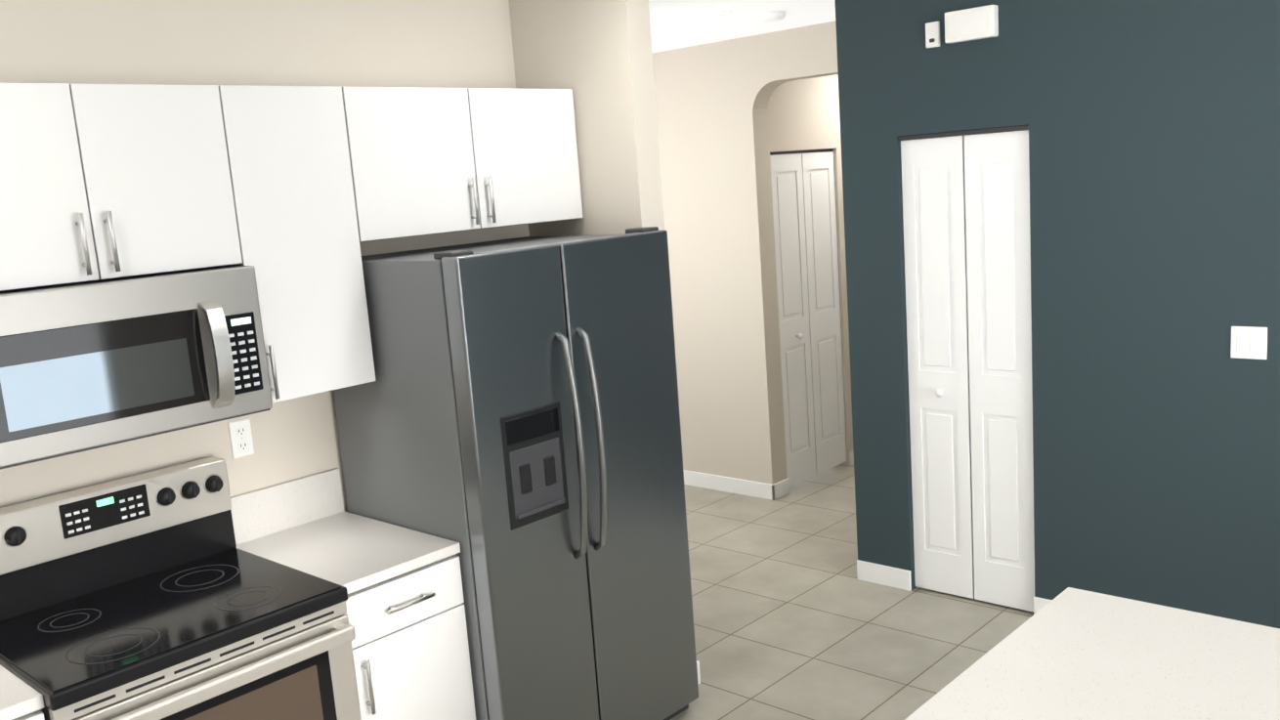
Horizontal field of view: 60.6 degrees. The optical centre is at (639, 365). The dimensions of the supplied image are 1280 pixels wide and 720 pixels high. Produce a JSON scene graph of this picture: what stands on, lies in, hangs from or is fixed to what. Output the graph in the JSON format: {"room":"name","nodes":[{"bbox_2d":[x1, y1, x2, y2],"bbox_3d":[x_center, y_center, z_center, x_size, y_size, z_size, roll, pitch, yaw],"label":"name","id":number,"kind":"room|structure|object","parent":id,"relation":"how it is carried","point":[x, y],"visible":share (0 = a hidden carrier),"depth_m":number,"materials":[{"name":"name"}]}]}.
{"room":"kitchen","nodes":[
{"label":"kitchen","id":0,"kind":"room"},
{"bbox_2d":[0,0,529,511],"bbox_3d":[-1.551,0.184,3.225,0.120,2.690,3.280,5,13,42],"label":"wall","id":1,"kind":"structure","parent":0,"point":[399,43],"depth_m":3.45,"materials":[{"name":"beige paint"}]},
{"bbox_2d":[0,83,250,291],"bbox_3d":[-1.513,-0.470,2.871,0.326,0.490,0.770,5,13,42],"label":"upper cabinet","id":2,"kind":"object","parent":1,"relation":"attached to","point":[98,182],"depth_m":2.81,"materials":[{"name":"white wood"}]},
{"bbox_2d":[0,265,272,469],"bbox_3d":[-1.431,-0.020,2.903,0.458,0.407,0.765,5,13,42],"label":"microwave","id":3,"kind":"object","parent":2,"relation":"attached to","point":[88,365],"visible":1,"depth_m":2.79,"materials":[{"name":"grey metal"}]},
{"bbox_2d":[228,418,254,459],"bbox_3d":[-1.257,0.230,3.454,0.008,0.116,0.070,5,13,42],"label":"outlet","id":4,"kind":"object","parent":1,"relation":"attached to","point":[240,436],"visible":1,"depth_m":3.45,"materials":[{"name":"white plastic"}]},
{"bbox_2d":[226,85,375,403],"bbox_3d":[-1.108,-0.369,3.322,0.326,0.900,0.388,5,13,42],"label":"upper cabinet","id":5,"kind":"object","parent":1,"relation":"attached to","point":[291,148],"depth_m":3.21,"materials":[{"name":"white wood"}]},
{"bbox_2d":[341,86,583,242],"bbox_3d":[-0.651,-0.700,3.764,0.360,0.465,0.976,5,13,42],"label":"upper cabinet","id":6,"kind":"object","parent":1,"relation":"attached to","point":[424,161],"visible":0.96,"depth_m":3.61,"materials":[{"name":"white wood"}]},
{"bbox_2d":[508,0,664,236],"bbox_3d":[-1.270,-0.182,5.239,3.670,2.690,0.120,5,13,42],"label":"wall","id":7,"kind":"structure","parent":0,"point":[595,57],"depth_m":3.92,"materials":[{"name":"beige paint"}]},
{"bbox_2d":[696,660,700,683],"bbox_3d":[-1.165,1.093,5.458,3.684,0.095,0.134,5,13,42],"label":"baseboard","id":8,"kind":"structure","parent":7,"relation":"attached to","point":[699,674],"depth_m":4.25,"materials":[{"name":"white wood"}]},
{"bbox_2d":[648,0,835,52],"bbox_3d":[1.336,-1.471,3.347,10.140,0.100,8.160,5,13,42],"label":"ceiling","id":9,"kind":"structure","parent":0,"point":[678,23],"depth_m":5.39,"materials":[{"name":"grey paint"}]},
{"bbox_2d":[758,10,785,21],"bbox_3d":[0.636,-1.678,5.262,0.130,0.036,0.130,5,13,42],"label":"smoke detector","id":10,"kind":"object","parent":9,"relation":"attached to","point":[772,16],"visible":1,"depth_m":5.22,"materials":[{"name":"white plastic"}]},
{"bbox_2d":[652,20,837,484],"bbox_3d":[0.228,-0.573,6.872,3.620,2.690,0.140,5,13,42],"label":"wall","id":11,"kind":"structure","parent":0,"point":[712,99],"depth_m":6.51,"materials":[{"name":"beige paint"}]},
{"bbox_2d":[682,469,777,500],"bbox_3d":[-0.128,0.682,7.402,2.534,0.095,0.014,5,13,42],"label":"baseboard","id":12,"kind":"structure","parent":11,"relation":"attached to","point":[777,490],"depth_m":6.76,"materials":[{"name":"white wood"}]},
{"bbox_2d":[767,107,787,478],"bbox_3d":[0.756,-0.547,6.487,0.120,2.690,0.010,5,13,42],"label":"wall","id":13,"kind":"structure","parent":0,"point":[777,292],"depth_m":6.47,"materials":[{"name":"beige paint"}]},
{"bbox_2d":[768,75,836,152],"bbox_3d":[0.920,-1.616,6.570,0.120,0.640,0.700,5,13,42],"label":"wall","id":14,"kind":"structure","parent":0,"point":[800,114],"depth_m":6.55,"materials":[{"name":"beige paint"}]},
{"bbox_2d":[769,148,846,485],"bbox_3d":[1.044,-0.305,6.770,0.090,2.018,0.696,5,13,42],"label":"bifold door","id":15,"kind":"structure","parent":14,"relation":"in","point":[803,194],"depth_m":6.76,"materials":[{"name":"white wood"}]},
{"bbox_2d":[823,74,853,466],"bbox_3d":[1.754,-0.803,7.551,0.120,2.690,1.550,5,13,42],"label":"wall","id":16,"kind":"structure","parent":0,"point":[838,192],"depth_m":6.99,"materials":[{"name":"beige paint"}]},
{"bbox_2d":[670,464,1033,719],"bbox_3d":[1.541,1.272,3.817,10.140,0.100,8.160,5,13,42],"label":"floor","id":17,"kind":"structure","parent":0,"point":[795,618],"depth_m":4.75,"materials":[{"name":"tile"}]},
{"bbox_2d":[11,708,44,719],"bbox_3d":[-1.693,1.226,2.567,0.679,0.885,0.482,5,13,42],"label":"base cabinet","id":18,"kind":"object","parent":17,"relation":"on","point":[38,714],"visible":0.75,"depth_m":2.45,"materials":[{"name":"white wood"}]},
{"bbox_2d":[0,456,361,719],"bbox_3d":[-1.258,0.960,2.963,0.728,1.210,0.762,5,13,42],"label":"range","id":19,"kind":"object","parent":17,"relation":"on","point":[155,595],"visible":1,"depth_m":2.91,"materials":[{"name":"grey"}]},
{"bbox_2d":[345,554,475,719],"bbox_3d":[-0.876,1.016,3.438,0.679,0.885,0.412,5,13,42],"label":"base cabinet","id":20,"kind":"object","parent":17,"relation":"on","point":[410,651],"visible":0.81,"depth_m":3.20,"materials":[{"name":"white wood"}]},
{"bbox_2d":[333,226,698,719],"bbox_3d":[-0.391,0.461,3.784,0.806,1.787,0.910,5,13,42],"label":"refrigerator","id":21,"kind":"object","parent":17,"relation":"on","point":[508,419],"visible":0.98,"depth_m":3.44,"materials":[{"name":"grey metal"}]},
{"bbox_2d":[849,450,853,466],"bbox_3d":[1.898,0.476,7.725,0.014,0.095,1.548,5,13,42],"label":"baseboard","id":22,"kind":"structure","parent":17,"relation":"on","point":[851,453],"depth_m":7.17,"materials":[{"name":"white"}]},
{"bbox_3d":[0.327,1.266,1.452,0.673,0.885,2.881,5,13,42],"label":"base cabinet","id":23,"kind":"object","parent":17,"relation":"on","visible":0},
{"bbox_2d":[0,664,44,719],"bbox_3d":[-1.739,0.700,2.493,0.646,0.180,0.469,5,13,42],"label":"countertop","id":24,"kind":"structure","parent":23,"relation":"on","point":[18,699],"depth_m":2.45,"materials":[{"name":"stone"}]},
{"bbox_2d":[230,468,460,594],"bbox_3d":[-0.926,0.491,3.360,0.646,0.180,0.415,5,13,42],"label":"countertop","id":25,"kind":"structure","parent":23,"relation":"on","point":[302,524],"depth_m":3.44,"materials":[{"name":"stone"}]},
{"bbox_2d":[904,587,1279,719],"bbox_3d":[0.677,0.772,1.468,1.080,0.030,2.226,5,13,42],"label":"countertop","id":26,"kind":"structure","parent":23,"relation":"on","point":[1073,654],"depth_m":2.20,"materials":[{"name":"stone"}]},
{"bbox_2d":[834,0,1279,628],"bbox_3d":[3.295,-0.125,2.921,6.280,2.690,0.120,5,13,42],"label":"wall","id":27,"kind":"structure","parent":0,"point":[1154,143],"depth_m":4.19,"materials":[{"name":"teal paint"}]},
{"bbox_2d":[925,21,940,47],"bbox_3d":[1.200,-1.357,4.490,0.060,0.100,0.020,5,13,42],"label":"thermostat","id":28,"kind":"object","parent":27,"relation":"attached to","point":[932,34],"visible":1,"depth_m":4.48,"materials":[{"name":"white plastic"}]},
{"bbox_2d":[856,559,1051,614],"bbox_3d":[3.345,1.162,3.091,6.280,0.095,0.014,5,13,42],"label":"baseboard","id":29,"kind":"structure","parent":27,"relation":"attached to","point":[890,576],"depth_m":5.09,"materials":[{"name":"white wood"}]},
{"bbox_2d":[897,125,1034,611],"bbox_3d":[1.411,0.033,4.690,0.576,2.036,0.100,5,13,42],"label":"bifold closet door","id":30,"kind":"structure","parent":27,"relation":"in","point":[966,234],"depth_m":4.67,"materials":[{"name":"white wood"}]},
{"bbox_2d":[944,4,998,43],"bbox_3d":[1.319,-1.358,4.360,0.210,0.120,0.047,5,13,42],"label":"door chime","id":31,"kind":"object","parent":27,"relation":"attached to","point":[971,23],"visible":1,"depth_m":4.33,"materials":[{"name":"white plastic"}]},
{"bbox_2d":[1230,326,1267,359],"bbox_3d":[2.166,-0.081,3.898,0.116,0.116,0.012,5,13,42],"label":"light switch","id":32,"kind":"object","parent":27,"relation":"attached to","point":[1249,342],"visible":1,"depth_m":3.90,"materials":[{"name":"white plastic"}]}
]}

